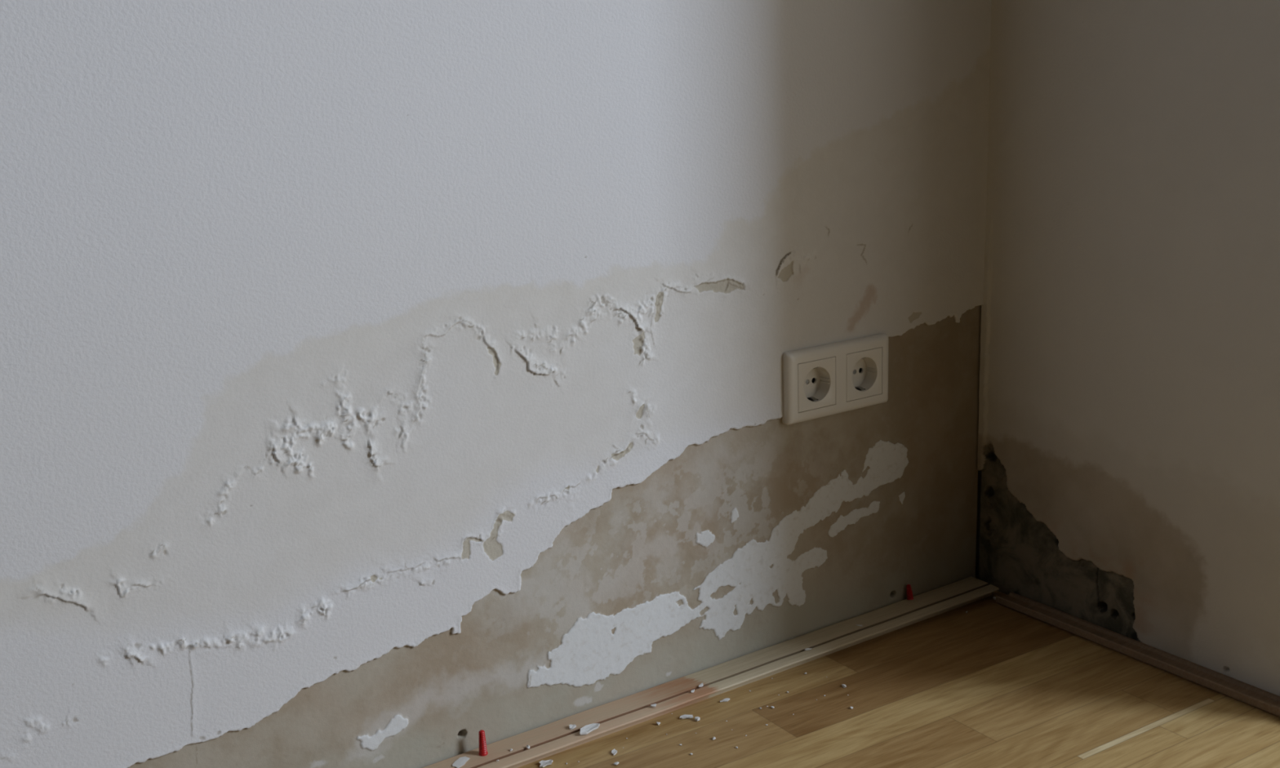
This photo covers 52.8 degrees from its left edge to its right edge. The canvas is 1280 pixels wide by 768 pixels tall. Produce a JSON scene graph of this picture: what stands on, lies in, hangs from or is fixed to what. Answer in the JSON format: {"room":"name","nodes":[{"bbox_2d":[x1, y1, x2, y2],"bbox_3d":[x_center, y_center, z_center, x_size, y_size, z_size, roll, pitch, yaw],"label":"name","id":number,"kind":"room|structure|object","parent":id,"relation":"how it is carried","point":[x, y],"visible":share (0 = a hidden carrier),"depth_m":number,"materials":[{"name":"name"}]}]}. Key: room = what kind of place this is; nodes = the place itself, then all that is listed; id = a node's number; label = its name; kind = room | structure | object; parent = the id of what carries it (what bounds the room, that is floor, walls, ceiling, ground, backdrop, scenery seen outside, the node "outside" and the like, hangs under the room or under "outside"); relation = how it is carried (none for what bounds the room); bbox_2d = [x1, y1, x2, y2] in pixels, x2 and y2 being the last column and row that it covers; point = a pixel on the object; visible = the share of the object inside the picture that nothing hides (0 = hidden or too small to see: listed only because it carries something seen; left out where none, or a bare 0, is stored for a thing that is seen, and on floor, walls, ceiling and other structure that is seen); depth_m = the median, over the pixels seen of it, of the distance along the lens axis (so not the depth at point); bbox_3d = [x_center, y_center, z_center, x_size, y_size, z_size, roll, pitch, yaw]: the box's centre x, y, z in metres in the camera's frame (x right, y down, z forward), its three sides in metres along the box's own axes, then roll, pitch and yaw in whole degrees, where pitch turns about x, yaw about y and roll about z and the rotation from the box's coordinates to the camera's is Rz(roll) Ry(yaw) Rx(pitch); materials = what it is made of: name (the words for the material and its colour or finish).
{"room":"empty room","nodes":[
{"label":"empty room","id":0,"kind":"room"},
{"bbox_2d":[0,0,991,767],"bbox_3d":[-1.116,-0.666,0.409,3.600,2.500,0.026,-11,16,-32],"label":"wall","id":1,"kind":"structure","parent":0,"point":[384,384],"depth_m":1.19,"materials":[{"name":"paint"}]},
{"bbox_2d":[782,333,888,425],"bbox_3d":[0.220,-0.007,1.455,0.152,0.081,0.022,-11,16,-32],"label":"wall socket","id":2,"kind":"object","parent":1,"relation":"attached to","point":[820,381],"visible":1,"depth_m":1.44,"materials":[{"name":"white plastic"}]},
{"bbox_2d":[517,576,1279,767],"bbox_3d":[0.026,0.845,-0.584,3.950,0.050,3.800,-11,16,-32],"label":"floor","id":3,"kind":"structure","parent":0,"point":[991,685],"depth_m":1.32,"materials":[{"name":"brown wood"}]},
{"bbox_2d":[538,760,552,767],"bbox_3d":[-0.092,0.372,1.264,0.015,0.003,0.010,-6,14,-17],"label":"flake","id":4,"kind":"object","parent":3,"relation":"on","point":[543,763],"visible":1,"depth_m":1.26,"materials":[{"name":"white paint"}]},
{"bbox_2d":[611,748,617,755],"bbox_3d":[-0.025,0.365,1.280,0.006,0.002,0.011,-2,14,-1],"label":"flake","id":5,"kind":"object","parent":3,"relation":"on","point":[614,752],"visible":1,"depth_m":1.28,"materials":[{"name":"white paint"}]},
{"bbox_2d":[679,714,693,719],"bbox_3d":[0.048,0.347,1.344,0.015,0.002,0.006,-4,14,-7],"label":"flake","id":6,"kind":"object","parent":3,"relation":"on","point":[685,716],"visible":1,"depth_m":1.34,"materials":[{"name":"white paint"}]},
{"bbox_2d":[694,716,699,721],"bbox_3d":[0.059,0.347,1.338,0.005,0.004,0.005,10,18,40],"label":"flake","id":7,"kind":"object","parent":3,"relation":"on","point":[696,718],"visible":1,"depth_m":1.34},
{"bbox_2d":[422,576,999,767],"bbox_3d":[-0.349,0.409,1.127,1.888,0.014,0.047,-11,16,-32],"label":"baseboard","id":8,"kind":"structure","parent":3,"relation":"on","point":[548,740],"depth_m":1.40,"materials":[{"name":"brown wood"}]},
{"bbox_2d":[452,756,469,767],"bbox_3d":[-0.173,0.365,1.247,0.012,0.001,0.020,7,16,33],"label":"flake","id":9,"kind":"object","parent":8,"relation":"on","point":[462,761],"visible":1,"depth_m":1.25,"materials":[{"name":"white paint"}]},
{"bbox_2d":[478,729,488,755],"bbox_3d":[-0.154,0.349,1.258,0.009,0.026,0.009,3,15,22],"label":"plug","id":10,"kind":"object","parent":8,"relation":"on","point":[482,744],"visible":1,"depth_m":1.26,"materials":[{"name":"red plastic"}]},
{"bbox_2d":[568,724,576,729],"bbox_3d":[-0.068,0.346,1.305,0.007,0.003,0.007,-4,14,-7],"label":"flake","id":11,"kind":"object","parent":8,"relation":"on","point":[571,726],"visible":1,"depth_m":1.30,"materials":[{"name":"white paint"}]},
{"bbox_2d":[579,723,599,734],"bbox_3d":[-0.051,0.347,1.298,0.027,0.004,0.011,-13,17,-38],"label":"flake","id":12,"kind":"object","parent":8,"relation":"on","point":[585,730],"visible":1,"depth_m":1.30,"materials":[{"name":"white paint"}]},
{"bbox_2d":[906,584,913,599],"bbox_3d":[0.330,0.255,1.581,0.008,0.019,0.011,-12,17,-34],"label":"plug","id":13,"kind":"object","parent":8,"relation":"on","point":[909,593],"visible":1,"depth_m":1.58,"materials":[{"name":"red plastic"}]},
{"bbox_2d":[720,697,729,702],"bbox_3d":[0.091,0.338,1.376,0.012,0.002,0.005,-8,15,-21],"label":"flake","id":14,"kind":"object","parent":3,"relation":"on","point":[726,699],"visible":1,"depth_m":1.38,"materials":[{"name":"white paint"}]},
{"bbox_2d":[995,591,1279,717],"bbox_3d":[0.601,0.312,1.379,0.030,0.011,0.542,-11,16,-32],"label":"strip","id":15,"kind":"object","parent":3,"relation":"on","point":[1251,695],"visible":1,"depth_m":1.43,"materials":[{"name":"brown wood"}]},
{"bbox_2d":[975,0,1279,696],"bbox_3d":[1.471,-0.685,0.070,0.355,2.500,3.800,-11,16,-32],"label":"wall","id":16,"kind":"structure","parent":0,"point":[1128,455],"depth_m":1.39,"materials":[{"name":"paint"}]}
]}

